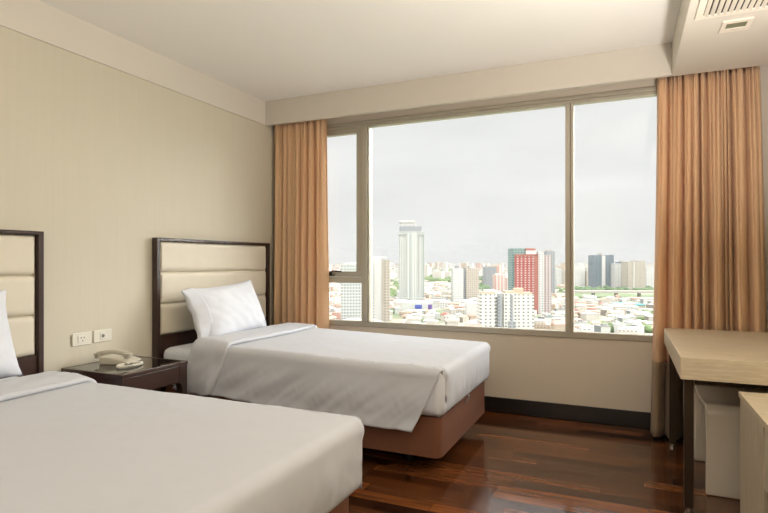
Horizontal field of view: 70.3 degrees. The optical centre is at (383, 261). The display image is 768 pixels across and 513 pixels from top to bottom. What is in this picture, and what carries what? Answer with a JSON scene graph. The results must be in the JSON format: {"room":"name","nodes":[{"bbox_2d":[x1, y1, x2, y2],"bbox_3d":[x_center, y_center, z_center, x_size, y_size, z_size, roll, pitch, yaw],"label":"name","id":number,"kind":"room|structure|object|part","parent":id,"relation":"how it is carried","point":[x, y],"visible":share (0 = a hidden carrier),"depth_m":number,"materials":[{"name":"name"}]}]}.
{"room":"hotel room","nodes":[
{"label":"hotel room","id":0,"kind":"room"},
{"bbox_2d":[0,26,274,371],"bbox_3d":[-2.613,-0.140,1.815,0.150,2.680,7.890,0,0,24],"label":"wall","id":1,"kind":"structure","parent":0,"point":[104,161],"depth_m":3.51,"materials":[{"name":"paint"}]},
{"bbox_2d":[0,229,43,378],"bbox_3d":[-2.206,0.454,2.478,0.050,1.252,1.320,0,0,24],"label":"headboard","id":2,"kind":"object","parent":1,"relation":"attached to","point":[22,253],"visible":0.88,"depth_m":2.98,"materials":[{"name":"brown wood"}]},
{"bbox_2d":[0,234,34,275],"bbox_3d":[-2.209,-0.037,2.479,0.043,0.223,1.256,0,0,24],"label":"cushion","id":3,"kind":"object","parent":2,"relation":"on","point":[17,252],"depth_m":2.94,"materials":[{"name":"beige fabric"}]},
{"bbox_2d":[0,275,34,317],"bbox_3d":[-2.209,0.186,2.479,0.043,0.224,1.256,0,0,24],"label":"cushion","id":4,"kind":"object","parent":2,"relation":"on","point":[20,293],"depth_m":2.96,"materials":[{"name":"beige leather"}]},
{"bbox_3d":[-2.212,0.762,2.480,0.038,0.476,1.260,0,0,24],"label":"panel","id":5,"kind":"part","parent":2,"relation":"part of","materials":[{"name":"brown wood"}]},
{"bbox_2d":[8,315,34,357],"bbox_3d":[-2.209,0.410,2.479,0.043,0.224,1.256,0,0,24],"label":"cushion","id":6,"kind":"object","parent":2,"relation":"on","point":[22,327],"depth_m":2.97,"materials":[{"name":"beige leather"}]},
{"bbox_2d":[72,331,91,346],"bbox_3d":[-1.847,0.471,3.334,0.012,0.078,0.130,0,0,24],"label":"wall socket","id":7,"kind":"object","parent":1,"relation":"attached to","point":[84,338],"visible":1,"depth_m":3.33,"materials":[{"name":"white plastic"}]},
{"bbox_2d":[93,329,111,342],"bbox_3d":[-1.788,0.468,3.465,0.014,0.076,0.129,0,0,24],"label":"wall socket","id":8,"kind":"object","parent":1,"relation":"attached to","point":[105,334],"visible":1,"depth_m":3.46,"materials":[{"name":"white plastic"}]},
{"bbox_2d":[0,0,264,124],"bbox_3d":[-2.590,-1.370,1.667,0.012,0.220,7.340,0,0,24],"label":"trim","id":9,"kind":"structure","parent":1,"relation":"attached to","point":[36,19],"depth_m":3.57,"materials":[{"name":"paint"}]},
{"bbox_2d":[152,237,269,391],"bbox_3d":[-1.340,0.454,4.423,0.050,1.252,1.319,0,0,24],"label":"headboard","id":10,"kind":"object","parent":1,"relation":"attached to","point":[178,265],"visible":0.58,"depth_m":4.09,"materials":[{"name":"brown wood"}]},
{"bbox_2d":[160,241,265,271],"bbox_3d":[-1.343,-0.037,4.424,0.043,0.223,1.255,0,0,24],"label":"cushion","id":11,"kind":"object","parent":10,"relation":"on","point":[175,256],"depth_m":4.33,"materials":[{"name":"beige fabric"}]},
{"bbox_2d":[160,270,265,303],"bbox_3d":[-1.343,0.186,4.424,0.043,0.224,1.255,0,0,24],"label":"cushion","id":12,"kind":"object","parent":10,"relation":"on","point":[172,282],"depth_m":4.21,"materials":[{"name":"beige leather"}]},
{"bbox_2d":[160,295,265,334],"bbox_3d":[-1.343,0.410,4.424,0.043,0.224,1.255,0,0,24],"label":"cushion","id":13,"kind":"object","parent":10,"relation":"on","point":[175,317],"depth_m":4.00,"materials":[{"name":"beige leather"}]},
{"bbox_3d":[-1.345,0.762,4.425,0.038,0.476,1.259,0,0,24],"label":"panel","id":14,"kind":"part","parent":10,"relation":"part of","materials":[{"name":"brown wood"}]},
{"bbox_3d":[0.740,-1.317,4.342,3.900,0.025,0.025,0,0,24],"label":"rail","id":15,"kind":"object","parent":1,"relation":"attached to","visible":0},
{"bbox_2d":[274,119,328,328],"bbox_3d":[-0.766,-0.056,5.013,0.554,2.488,0.128,0,0,24],"label":"curtain","id":16,"kind":"object","parent":15,"relation":"hanging from","point":[301,246],"visible":0.75,"depth_m":4.98,"materials":[{"name":"fabric"}]},
{"bbox_2d":[650,66,767,439],"bbox_3d":[2.177,-0.056,3.642,0.713,2.488,0.232,0,0,24],"label":"curtain","id":17,"kind":"object","parent":15,"relation":"hanging from","point":[710,267],"visible":0.61,"depth_m":3.68,"materials":[{"name":"fabric"}]},
{"bbox_2d":[39,0,680,100],"bbox_3d":[-0.754,-1.540,0.987,4.220,0.120,7.890,0,0,24],"label":"ceiling","id":18,"kind":"structure","parent":0,"point":[267,50],"depth_m":3.52,"materials":[{"name":"paint"}]},
{"bbox_2d":[672,0,767,75],"bbox_3d":[0.725,-1.370,0.214,0.590,0.220,7.380,0,0,24],"label":"ceiling soffit","id":19,"kind":"structure","parent":18,"relation":"attached to","point":[698,46],"depth_m":3.16,"materials":[{"name":"paint"}]},
{"bbox_2d":[695,0,767,20],"bbox_3d":[1.679,-1.252,2.391,0.478,0.016,0.735,0,0,24],"label":"air vent","id":20,"kind":"object","parent":19,"relation":"attached to","point":[707,9],"visible":1,"depth_m":2.68,"materials":[{"name":"metal"}]},
{"bbox_2d":[719,16,753,33],"bbox_3d":[1.866,-1.255,2.891,0.138,0.008,0.150,0,0,24],"label":"ceiling panel","id":21,"kind":"object","parent":19,"relation":"attached to","point":[740,24],"visible":1,"depth_m":2.88,"materials":[{"name":"paint"}]},
{"bbox_2d":[349,411,739,512],"bbox_3d":[-0.754,1.260,0.987,4.220,0.120,7.890,0,0,24],"label":"floor","id":22,"kind":"structure","parent":0,"point":[504,462],"depth_m":3.08,"materials":[{"name":"brown wood"}]},
{"bbox_2d":[61,355,187,393],"bbox_3d":[-1.568,0.912,3.324,0.499,0.576,0.493,0,0,24],"label":"nightstand","id":23,"kind":"object","parent":22,"relation":"on","point":[154,373],"visible":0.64,"depth_m":3.21,"materials":[{"name":"brown wood"}]},
{"bbox_2d":[94,350,142,368],"bbox_3d":[-1.604,0.580,3.344,0.322,0.087,0.262,0,0,24],"label":"telephone","id":24,"kind":"object","parent":23,"relation":"on","point":[121,359],"visible":1,"depth_m":3.32,"materials":[{"name":"plastic"}]},
{"bbox_3d":[-1.520,0.614,3.260,0.102,0.018,0.179,0,0,24],"label":"cord","id":25,"kind":"part","parent":24,"relation":"part of","materials":[{"name":"white plastic"}]},
{"bbox_3d":[-1.451,0.924,3.042,0.048,0.552,0.067,0,0,24],"label":"leg","id":26,"kind":"part","parent":23,"relation":"part of","materials":[{"name":"brown wood"}]},
{"bbox_3d":[-1.568,0.635,3.324,0.499,0.022,0.493,0,0,24],"label":"frame","id":27,"kind":"part","parent":23,"relation":"part of","materials":[{"name":"brown wood"}]},
{"bbox_3d":[-1.568,0.627,3.324,0.457,0.005,0.451,0,0,24],"label":"glass","id":28,"kind":"part","parent":23,"relation":"part of","materials":[{"name":"black glass"}]},
{"bbox_3d":[-1.359,0.700,3.224,0.024,0.101,0.370,0,0,24],"label":"drawer","id":29,"kind":"part","parent":23,"relation":"part of","materials":[{"name":"brown wood"}]},
{"bbox_3d":[-1.280,0.924,3.425,0.048,0.552,0.067,0,0,24],"label":"leg","id":30,"kind":"part","parent":23,"relation":"part of","materials":[{"name":"brown wood"}]},
{"bbox_2d":[0,376,348,512],"bbox_3d":[-1.245,0.899,1.995,2.086,0.599,1.117,0,0,24],"label":"bed","id":31,"kind":"object","parent":22,"relation":"on","point":[343,507],"visible":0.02,"depth_m":1.99,"materials":[{"name":"fabric"}]},
{"bbox_2d":[0,290,22,377],"bbox_3d":[-2.002,0.365,2.359,0.235,0.452,0.824,0,0,24],"label":"pillow","id":32,"kind":"object","parent":31,"relation":"on","point":[9,366],"visible":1,"depth_m":2.64,"materials":[{"name":"fabric"}]},
{"bbox_2d":[0,371,363,512],"bbox_3d":[-1.177,0.740,1.941,1.962,0.391,1.234,0,0,24],"label":"duvet","id":33,"kind":"object","parent":31,"relation":"on","point":[70,442],"visible":1,"depth_m":1.73,"materials":[{"name":"fabric"}]},
{"bbox_2d":[164,343,483,460],"bbox_3d":[-0.390,0.899,3.921,2.082,0.599,1.137,0,0,24],"label":"bed","id":34,"kind":"object","parent":22,"relation":"on","point":[432,436],"visible":0.16,"depth_m":3.14,"materials":[{"name":"fabric"}]},
{"bbox_2d":[181,279,265,338],"bbox_3d":[-1.192,0.372,4.183,0.258,0.456,0.832,0,0,24],"label":"pillow","id":35,"kind":"object","parent":34,"relation":"on","point":[215,311],"visible":0.9,"depth_m":4.03,"materials":[{"name":"fabric"}]},
{"bbox_3d":[-0.392,0.733,3.922,2.078,0.265,1.137,0,0,24],"label":"mattress","id":36,"kind":"part","parent":34,"relation":"part of","materials":[{"name":"fabric"}]},
{"bbox_2d":[173,322,489,431],"bbox_3d":[-0.323,0.730,3.865,1.950,0.433,1.259,0,0,24],"label":"duvet","id":37,"kind":"object","parent":34,"relation":"on","point":[386,381],"visible":0.99,"depth_m":3.41,"materials":[{"name":"fabric"}]},
{"bbox_3d":[0.157,1.146,3.304,0.064,0.106,0.064,0,0,24],"label":"leg","id":38,"kind":"part","parent":34,"relation":"part of","materials":[{"name":"black plastic"}]},
{"bbox_2d":[664,328,767,512],"bbox_3d":[1.950,0.825,3.029,0.633,0.750,1.260,0,0,24],"label":"desk","id":39,"kind":"object","parent":22,"relation":"on","point":[699,356],"visible":1,"depth_m":2.61,"materials":[{"name":"beige wood"}]},
{"bbox_3d":[1.875,0.867,3.543,0.040,0.623,0.040,0,0,24],"label":"leg","id":40,"kind":"part","parent":39,"relation":"part of","materials":[{"name":"wood"}]},
{"bbox_3d":[1.465,0.867,2.623,0.040,0.623,0.040,0,0,24],"label":"leg","id":41,"kind":"part","parent":39,"relation":"part of","materials":[{"name":"wood"}]},
{"bbox_3d":[1.754,0.575,2.582,0.495,0.040,0.025,0,0,24],"label":"rail","id":42,"kind":"part","parent":39,"relation":"part of","materials":[{"name":"wood"}]},
{"bbox_2d":[694,385,767,498],"bbox_3d":[1.966,0.968,2.975,0.427,0.460,0.565,0,0,24],"label":"stool","id":43,"kind":"object","parent":22,"relation":"on","point":[716,408],"visible":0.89,"depth_m":2.79,"materials":[{"name":"beige fabric"}]},
{"bbox_2d":[738,391,767,512],"bbox_3d":[1.451,0.890,1.642,0.416,0.620,1.581,0,0,24],"label":"base cabinet","id":44,"kind":"object","parent":22,"relation":"on","point":[753,406],"visible":1,"depth_m":2.20,"materials":[{"name":"beige wood"}]},
{"bbox_3d":[1.377,0.725,1.455,0.400,0.230,1.058,0,0,24],"label":"drawer","id":45,"kind":"part","parent":44,"relation":"part of","materials":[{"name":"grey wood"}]},
{"bbox_2d":[327,65,767,412],"bbox_3d":[0.814,-0.140,4.509,3.920,2.680,0.180,0,0,24],"label":"wall window","id":46,"kind":"structure","parent":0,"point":[612,374],"depth_m":4.15,"materials":[{"name":"paint"}]},
{"bbox_2d":[265,42,671,125],"bbox_3d":[0.427,-1.370,4.364,3.330,0.220,0.040,0,0,24],"label":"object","id":47,"kind":"structure","parent":46,"relation":"attached to","point":[652,61],"depth_m":4.19,"materials":[{"name":"paint"}]},
{"bbox_2d":[327,86,656,341],"bbox_3d":[0.719,-0.340,4.442,3.300,1.830,0.119,0,0,24],"label":"window","id":48,"kind":"structure","parent":46,"relation":"attached to","point":[362,130],"depth_m":4.46,"materials":[{"name":"metal"}]},
{"bbox_3d":[-0.505,0.101,4.951,0.290,0.051,0.053,0,0,24],"label":"handle","id":49,"kind":"part","parent":48,"relation":"part of","materials":[{"name":"metal"}]},
{"bbox_3d":[-0.460,-0.532,4.990,0.600,1.327,0.056,0,0,24],"label":"sash","id":50,"kind":"part","parent":48,"relation":"part of","materials":[{"name":"glass"}]},
{"bbox_2d":[484,396,650,428],"bbox_3d":[0.781,1.141,4.416,3.906,0.118,0.016,0,0,24],"label":"baseboard","id":51,"kind":"structure","parent":46,"relation":"attached to","point":[627,418],"depth_m":4.13,"materials":[{"name":"brown wood"}]},
{"label":"outside","id":52,"kind":"structure","parent":0,"visible":0},
{"bbox_2d":[329,264,653,334],"bbox_3d":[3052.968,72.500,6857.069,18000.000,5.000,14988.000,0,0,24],"label":"ground","id":53,"kind":"structure","parent":52,"point":[579,295],"depth_m":1074.59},
{"bbox_2d":[341,262,360,319],"bbox_3d":[-36.093,35.273,607.094,21.875,69.453,22.000,0,0,0],"label":"apartment tower","id":54,"kind":"structure","parent":53,"relation":"on","point":[350,292],"depth_m":596.06,"materials":[{"name":"white concrete"}]},
{"bbox_2d":[372,257,389,321],"bbox_3d":[-5.080,31.895,626.572,23.710,76.210,25.500,0,0,0],"label":"office tower","id":55,"kind":"structure","parent":53,"relation":"on","point":[380,267],"depth_m":615.28,"materials":[{"name":"concrete"}]},
{"bbox_2d":[390,279,398,296],"bbox_3d":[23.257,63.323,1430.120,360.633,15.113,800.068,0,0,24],"label":"trees","id":56,"kind":"object","parent":53,"relation":"on","point":[393,292],"visible":0.52,"depth_m":1206.87,"materials":[{"name":"green plant"}]},
{"bbox_2d":[393,306,400,313],"bbox_3d":[17.653,65.026,740.870,8.173,9.949,11.676,0,0,-9],"label":"house","id":57,"kind":"structure","parent":53,"relation":"on","point":[397,309],"depth_m":735.68,"materials":[{"name":"white"}]},
{"bbox_2d":[391,319,404,322],"bbox_3d":[14.044,63.921,555.500,14.084,12.157,9.859,0,0,12],"label":"house","id":58,"kind":"structure","parent":53,"relation":"on","point":[393,320],"depth_m":553.15,"materials":[{"name":"white concrete"}]},
{"bbox_2d":[395,221,425,299],"bbox_3d":[45.842,-0.512,948.488,51.049,141.024,52.000,0,0,0],"label":"skyscraper","id":59,"kind":"structure","parent":53,"relation":"on","point":[411,236],"depth_m":930.44,"materials":[{"name":"white concrete"}]},
{"bbox_3d":[42.069,-64.878,949.487,25.746,6.829,26.000,0,0,0],"label":"crown","id":60,"kind":"part","parent":59,"relation":"part of","materials":[{"name":"white concrete"}]},
{"bbox_2d":[406,316,421,322],"bbox_3d":[32.997,64.833,601.112,15.977,10.333,11.184,0,0,13],"label":"house","id":61,"kind":"structure","parent":53,"relation":"on","point":[410,319],"depth_m":597.37,"materials":[{"name":"white concrete"}]},
{"bbox_2d":[401,300,432,310],"bbox_3d":[46.436,63.069,774.695,42.970,13.861,41.500,0,0,0],"label":"shopping mall","id":62,"kind":"structure","parent":53,"relation":"on","point":[405,304],"depth_m":755.52,"materials":[{"name":"white concrete"}]},
{"bbox_2d":[424,313,434,319],"bbox_3d":[52.467,64.799,630.730,12.346,10.401,8.642,0,0,8],"label":"house","id":63,"kind":"structure","parent":53,"relation":"on","point":[427,316],"depth_m":626.80,"materials":[{"name":"white concrete"}]},
{"bbox_2d":[423,319,437,323],"bbox_3d":[52.539,67.219,611.054,16.595,5.562,11.616,0,0,3],"label":"house","id":64,"kind":"structure","parent":53,"relation":"on","point":[428,321],"depth_m":605.74,"materials":[{"name":"white concrete"}]},
{"bbox_2d":[424,268,450,282],"bbox_3d":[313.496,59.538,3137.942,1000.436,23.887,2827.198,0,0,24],"label":"trees","id":65,"kind":"object","parent":53,"relation":"on","point":[430,278],"visible":0.34,"depth_m":1792.37,"materials":[{"name":"green plant"}]},
{"bbox_2d":[435,313,439,318],"bbox_3d":[62.261,65.797,674.150,12.909,8.405,9.036,0,0,-3],"label":"house","id":66,"kind":"structure","parent":53,"relation":"on","point":[437,315],"depth_m":670.09,"materials":[{"name":"white"}]},
{"bbox_2d":[440,312,449,320],"bbox_3d":[73.666,65.344,657.134,11.080,9.312,15.829,0,0,9],"label":"house","id":67,"kind":"structure","parent":53,"relation":"on","point":[444,313],"depth_m":650.58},
{"bbox_2d":[444,306,452,313],"bbox_3d":[86.827,64.658,728.798,11.860,10.684,16.943,0,0,16],"label":"house","id":68,"kind":"structure","parent":53,"relation":"on","point":[447,309],"depth_m":721.80,"materials":[{"name":"white"}]},
{"bbox_2d":[445,317,458,324],"bbox_3d":[71.876,64.610,579.735,13.026,10.780,18.608,0,0,-2],"label":"house","id":69,"kind":"structure","parent":53,"relation":"on","point":[449,321],"depth_m":571.41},
{"bbox_2d":[450,308,455,314],"bbox_3d":[88.365,64.316,699.256,7.431,11.368,10.616,0,0,1],"label":"house","id":70,"kind":"structure","parent":53,"relation":"on","point":[453,310],"depth_m":694.32,"materials":[{"name":"white concrete"}]},
{"bbox_2d":[451,263,462,301],"bbox_3d":[128.334,36.296,956.975,18.148,67.407,30.000,0,0,0],"label":"apartment tower","id":71,"kind":"structure","parent":53,"relation":"on","point":[456,273],"depth_m":941.86,"materials":[{"name":"concrete"}]},
{"bbox_2d":[459,315,468,322],"bbox_3d":[93.063,65.624,632.858,8.037,8.751,11.482,0,0,-13],"label":"house","id":72,"kind":"structure","parent":53,"relation":"on","point":[463,318],"depth_m":628.03,"materials":[{"name":"beige concrete"}]},
{"bbox_2d":[463,266,478,299],"bbox_3d":[151.609,38.292,959.307,25.990,63.416,30.000,0,0,0],"label":"apartment tower","id":73,"kind":"structure","parent":53,"relation":"on","point":[470,275],"depth_m":944.40,"materials":[{"name":"concrete"}]},
{"bbox_2d":[465,302,476,317],"bbox_3d":[112.500,60.625,691.250,17.500,18.750,20.000,0,0,0],"label":"warehouse","id":74,"kind":"structure","parent":53,"relation":"on","point":[470,307],"depth_m":681.22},
{"bbox_2d":[467,313,475,319],"bbox_3d":[104.531,65.719,649.677,8.219,8.562,11.741,0,0,-11],"label":"house","id":75,"kind":"structure","parent":53,"relation":"on","point":[471,316],"depth_m":644.65,"materials":[{"name":"beige concrete"}]},
{"bbox_2d":[465,323,483,326],"bbox_3d":[88.131,65.001,532.186,18.519,9.998,12.964,0,0,13],"label":"house","id":76,"kind":"structure","parent":53,"relation":"on","point":[467,324],"depth_m":529.89,"materials":[{"name":"white concrete"}]},
{"bbox_2d":[479,276,489,290],"bbox_3d":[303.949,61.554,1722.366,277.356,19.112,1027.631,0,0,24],"label":"trees","id":77,"kind":"object","parent":53,"relation":"on","point":[481,286],"visible":0.46,"depth_m":1260.32,"materials":[{"name":"green plant"}]},
{"bbox_2d":[482,265,495,288],"bbox_3d":[266.876,39.375,1380.000,28.750,61.250,35.000,0,0,0],"label":"office tower","id":78,"kind":"structure","parent":53,"relation":"on","point":[488,271],"depth_m":1362.40,"materials":[{"name":"grey concrete"}]},
{"bbox_2d":[329,262,654,333],"bbox_3d":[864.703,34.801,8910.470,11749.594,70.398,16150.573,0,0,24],"label":"city","id":79,"kind":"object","parent":53,"relation":"on","point":[459,306],"visible":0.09,"depth_m":925.90},
{"bbox_2d":[492,273,507,290],"bbox_3d":[261.407,47.578,1207.187,37.188,44.844,30.000,0,0,0],"label":"apartment block","id":80,"kind":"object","parent":53,"relation":"on","point":[499,282],"visible":0.67,"depth_m":1192.08,"materials":[{"name":"concrete"}]},
{"bbox_2d":[477,288,533,328],"bbox_3d":[119.584,47.882,535.861,52.500,44.236,20.000,0,0,0],"label":"apartment complex","id":81,"kind":"structure","parent":53,"relation":"on","point":[514,308],"depth_m":529.89,"materials":[{"name":"white concrete"}]},
{"bbox_2d":[508,248,550,313],"bbox_3d":[199.945,25.712,748.254,52.581,88.577,30.800,0,0,0],"label":"residential tower","id":82,"kind":"structure","parent":53,"relation":"on","point":[529,269],"depth_m":734.60,"materials":[{"name":"red concrete"}]},
{"bbox_3d":[182.135,25.712,750.654,16.962,88.577,26.000,0,0,0],"label":"green glass","id":83,"kind":"part","parent":82,"relation":"part of","materials":[{"name":"green glass"}]},
{"bbox_3d":[192.029,-9.154,746.254,31.096,2.692,26.800,0,0,0],"label":"red cornice","id":84,"kind":"part","parent":82,"relation":"part of","materials":[{"name":"red concrete"}]},
{"bbox_2d":[537,315,552,322],"bbox_3d":[184.042,65.418,623.191,10.608,9.165,15.155,0,0,-15],"label":"house","id":85,"kind":"structure","parent":53,"relation":"on","point":[544,316],"depth_m":617.24,"materials":[{"name":"white concrete"}]},
{"bbox_2d":[543,250,554,292],"bbox_3d":[343.309,22.132,1136.058,17.500,95.735,28.000,0,0,0],"label":"residential tower","id":86,"kind":"structure","parent":53,"relation":"on","point":[546,252],"depth_m":1122.05,"materials":[{"name":"concrete"}]},
{"bbox_2d":[551,314,563,317],"bbox_3d":[208.970,66.467,656.423,12.430,7.066,8.701,0,0,-10],"label":"house","id":87,"kind":"structure","parent":53,"relation":"on","point":[554,315],"depth_m":653.45,"materials":[{"name":"white concrete"}]},
{"bbox_2d":[551,321,564,329],"bbox_3d":[175.552,64.261,544.729,15.906,11.477,11.134,0,0,-5],"label":"house","id":88,"kind":"structure","parent":53,"relation":"on","point":[555,325],"depth_m":539.94,"materials":[{"name":"beige concrete"}]},
{"bbox_2d":[554,307,563,310],"bbox_3d":[238.712,65.896,742.614,10.371,8.208,14.816,0,0,6],"label":"house","id":89,"kind":"structure","parent":53,"relation":"on","point":[558,308],"depth_m":738.20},
{"bbox_2d":[555,268,564,286],"bbox_3d":[477.885,43.077,1489.807,29.615,53.846,45.000,0,0,0],"label":"office block","id":90,"kind":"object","parent":53,"relation":"on","point":[559,274],"visible":0.5,"depth_m":1467.36,"materials":[{"name":"white concrete"}]},
{"bbox_2d":[555,287,564,292],"bbox_3d":[411.798,65.096,1257.507,47.038,11.239,214.704,0,0,24],"label":"trees","id":91,"kind":"object","parent":53,"relation":"on","point":[559,288],"visible":0.39,"depth_m":1217.08,"materials":[{"name":"green plant"}]},
{"bbox_2d":[555,294,564,297],"bbox_3d":[330.480,65.276,1023.282,16.862,9.448,11.804,0,0,7],"label":"house","id":92,"kind":"structure","parent":53,"relation":"on","point":[556,295],"depth_m":1018.89,"materials":[{"name":"white concrete"}]},
{"bbox_2d":[574,303,586,310],"bbox_3d":[276.881,64.099,767.286,15.426,11.801,10.798,0,0,5],"label":"house","id":93,"kind":"structure","parent":53,"relation":"on","point":[579,306],"depth_m":762.74,"materials":[{"name":"white concrete"}]},
{"bbox_2d":[574,319,586,324],"bbox_3d":[205.446,65.020,568.470,10.833,9.959,7.583,0,0,-14],"label":"house","id":94,"kind":"structure","parent":53,"relation":"on","point":[579,322],"depth_m":565.72,"materials":[{"name":"white concrete"}]},
{"bbox_2d":[574,266,587,285],"bbox_3d":[583.334,41.562,1619.583,58.333,56.875,60.000,0,0,0],"label":"office block","id":95,"kind":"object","parent":53,"relation":"on","point":[580,272],"visible":0.68,"depth_m":1599.43,"materials":[{"name":"white concrete"}]},
{"bbox_2d":[580,311,599,320],"bbox_3d":[244.909,64.456,648.992,17.892,11.088,12.524,0,0,-15],"label":"house","id":96,"kind":"structure","parent":53,"relation":"on","point":[587,316],"depth_m":644.65,"materials":[{"name":"beige concrete"}]},
{"bbox_2d":[590,320,601,324],"bbox_3d":[217.432,64.857,559.246,10.124,10.286,7.087,0,0,8],"label":"house","id":97,"kind":"structure","parent":53,"relation":"on","point":[593,322],"depth_m":557.36,"materials":[{"name":"white concrete"}]},
{"bbox_2d":[588,253,613,287],"bbox_3d":[571.019,23.333,1431.962,53.148,93.333,42.000,0,0,0],"label":"residential tower","id":98,"kind":"structure","parent":53,"relation":"on","point":[598,265],"depth_m":1412.87,"materials":[{"name":"concrete"}]},
{"bbox_2d":[594,323,610,332],"bbox_3d":[212.771,65.095,533.344,10.677,9.809,15.253,0,0,-11],"label":"house","id":99,"kind":"structure","parent":53,"relation":"on","point":[603,327],"depth_m":527.05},
{"bbox_2d":[598,318,611,323],"bbox_3d":[242.294,65.862,598.354,9.561,8.275,13.659,0,0,-10],"label":"house","id":100,"kind":"structure","parent":53,"relation":"on","point":[607,321],"depth_m":592.87,"materials":[{"name":"white concrete"}]},
{"bbox_2d":[601,308,611,315],"bbox_3d":[291.272,65.001,711.834,10.001,9.998,14.287,0,0,-12],"label":"house","id":101,"kind":"structure","parent":53,"relation":"on","point":[603,311],"depth_m":709.48,"materials":[{"name":"white concrete"}]},
{"bbox_2d":[562,290,653,296],"bbox_3d":[488.793,63.500,1082.137,259.160,13.000,24.000,0,0,2],"label":"elevated road","id":102,"kind":"structure","parent":53,"relation":"on","point":[592,292],"depth_m":1073.54,"materials":[{"name":"concrete"}]},
{"bbox_2d":[606,310,620,317],"bbox_3d":[279.938,64.287,663.400,15.095,11.426,10.567,0,0,-10],"label":"house","id":103,"kind":"structure","parent":53,"relation":"on","point":[610,312],"depth_m":660.26,"materials":[{"name":"white"}]},
{"bbox_2d":[574,285,653,289],"bbox_3d":[546.242,63.849,1308.356,187.446,13.997,229.523,0,0,24],"label":"trees","id":104,"kind":"object","parent":53,"relation":"on","point":[605,287],"visible":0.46,"depth_m":1263.40,"materials":[{"name":"green plant"}]},
{"bbox_2d":[610,261,623,287],"bbox_3d":[603.910,33.727,1405.272,31.818,72.546,36.000,0,0,0],"label":"office tower","id":105,"kind":"structure","parent":53,"relation":"on","point":[615,268],"depth_m":1390.29,"materials":[{"name":"concrete"}]},
{"bbox_2d":[612,321,625,332],"bbox_3d":[231.711,64.182,537.281,11.434,11.635,8.004,0,0,10],"label":"house","id":106,"kind":"structure","parent":53,"relation":"on","point":[616,324],"depth_m":534.30,"materials":[{"name":"white concrete"}]},
{"bbox_2d":[601,321,642,332],"bbox_3d":[243.886,65.679,564.801,46.850,9.765,78.025,0,0,24],"label":"trees","id":107,"kind":"object","parent":53,"relation":"on","point":[608,324],"visible":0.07,"depth_m":540.08,"materials":[{"name":"green plant"}]},
{"bbox_2d":[618,315,629,322],"bbox_3d":[262.411,64.231,596.544,8.808,11.539,12.583,0,0,-1],"label":"house","id":108,"kind":"structure","parent":53,"relation":"on","point":[624,318],"depth_m":592.87,"materials":[{"name":"white concrete"}]},
{"bbox_2d":[611,302,645,307],"bbox_3d":[381.196,67.261,851.847,33.235,5.478,47.000,0,0,0],"label":"sports hall","id":109,"kind":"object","parent":53,"relation":"on","point":[639,305],"visible":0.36,"depth_m":829.37,"materials":[{"name":"white"}]},
{"bbox_2d":[623,320,637,325],"bbox_3d":[255.516,64.783,561.252,14.076,10.434,9.853,0,0,7],"label":"house","id":110,"kind":"structure","parent":53,"relation":"on","point":[629,322],"depth_m":557.36,"materials":[{"name":"white concrete"}]},
{"bbox_2d":[626,310,634,313],"bbox_3d":[335.170,67.371,737.402,9.907,5.259,14.153,0,0,3],"label":"house","id":111,"kind":"structure","parent":53,"relation":"on","point":[627,311],"depth_m":733.35,"materials":[{"name":"white concrete"}]},
{"bbox_2d":[628,314,635,319],"bbox_3d":[274.897,64.185,609.966,8.995,11.631,12.850,0,0,4],"label":"house","id":112,"kind":"structure","parent":53,"relation":"on","point":[630,316],"depth_m":603.97,"materials":[{"name":"white concrete"}]},
{"bbox_2d":[622,261,644,289],"bbox_3d":[610.690,33.190,1335.017,43.448,73.621,41.000,0,0,0],"label":"residential tower","id":113,"kind":"structure","parent":53,"relation":"on","point":[633,272],"depth_m":1318.55,"materials":[{"name":"beige concrete"}]},
{"bbox_2d":[626,297,642,301],"bbox_3d":[458.988,67.076,980.822,33.175,5.848,32.000,0,0,0],"label":"warehouse","id":114,"kind":"structure","parent":53,"relation":"on","point":[634,299],"depth_m":967.74,"materials":[{"name":"white"}]},
{"bbox_2d":[631,322,644,333],"bbox_3d":[247.047,64.388,530.326,7.306,11.224,10.438,0,0,-8],"label":"house","id":115,"kind":"structure","parent":53,"relation":"on","point":[638,325],"depth_m":525.63,"materials":[{"name":"white"}]},
{"bbox_2d":[633,311,650,318],"bbox_3d":[305.385,64.163,643.106,18.550,11.674,12.985,0,0,12],"label":"house","id":116,"kind":"structure","parent":53,"relation":"on","point":[637,313],"depth_m":639.63,"materials":[{"name":"white"}]},
{"bbox_2d":[640,297,646,303],"bbox_3d":[429.666,64.156,901.712,7.303,11.688,10.432,0,0,-6],"label":"house","id":117,"kind":"structure","parent":53,"relation":"on","point":[643,300],"depth_m":898.84,"materials":[{"name":"white concrete"}]},
{"bbox_2d":[637,309,652,332],"bbox_3d":[310.780,66.462,636.878,30.955,8.103,224.639,0,0,24],"label":"trees","id":118,"kind":"object","parent":53,"relation":"on","point":[647,328],"visible":0.14,"depth_m":545.77,"materials":[{"name":"green plant"}]},
{"bbox_2d":[643,321,652,324],"bbox_3d":[276.211,65.877,567.334,11.327,8.246,7.929,0,0,-4],"label":"house","id":119,"kind":"structure","parent":53,"relation":"on","point":[645,322],"depth_m":565.44,"materials":[{"name":"white concrete"}]},
{"bbox_2d":[644,314,652,320],"bbox_3d":[298.038,64.159,610.439,8.201,11.683,11.715,0,0,3],"label":"house","id":120,"kind":"structure","parent":53,"relation":"on","point":[649,317],"depth_m":607.07,"materials":[{"name":"white concrete"}]},
{"bbox_2d":[645,268,653,287],"bbox_3d":[690.278,42.778,1430.962,19.444,54.444,36.000,0,0,0],"label":"office block","id":121,"kind":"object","parent":53,"relation":"on","point":[649,272],"visible":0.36,"depth_m":1412.87,"materials":[{"name":"white concrete"}]},
{"bbox_2d":[646,303,653,308],"bbox_3d":[387.890,64.347,784.235,12.352,11.306,17.646,0,0,-14],"label":"house","id":122,"kind":"structure","parent":53,"relation":"on","point":[651,306],"depth_m":781.98,"materials":[{"name":"beige concrete"}]}
]}

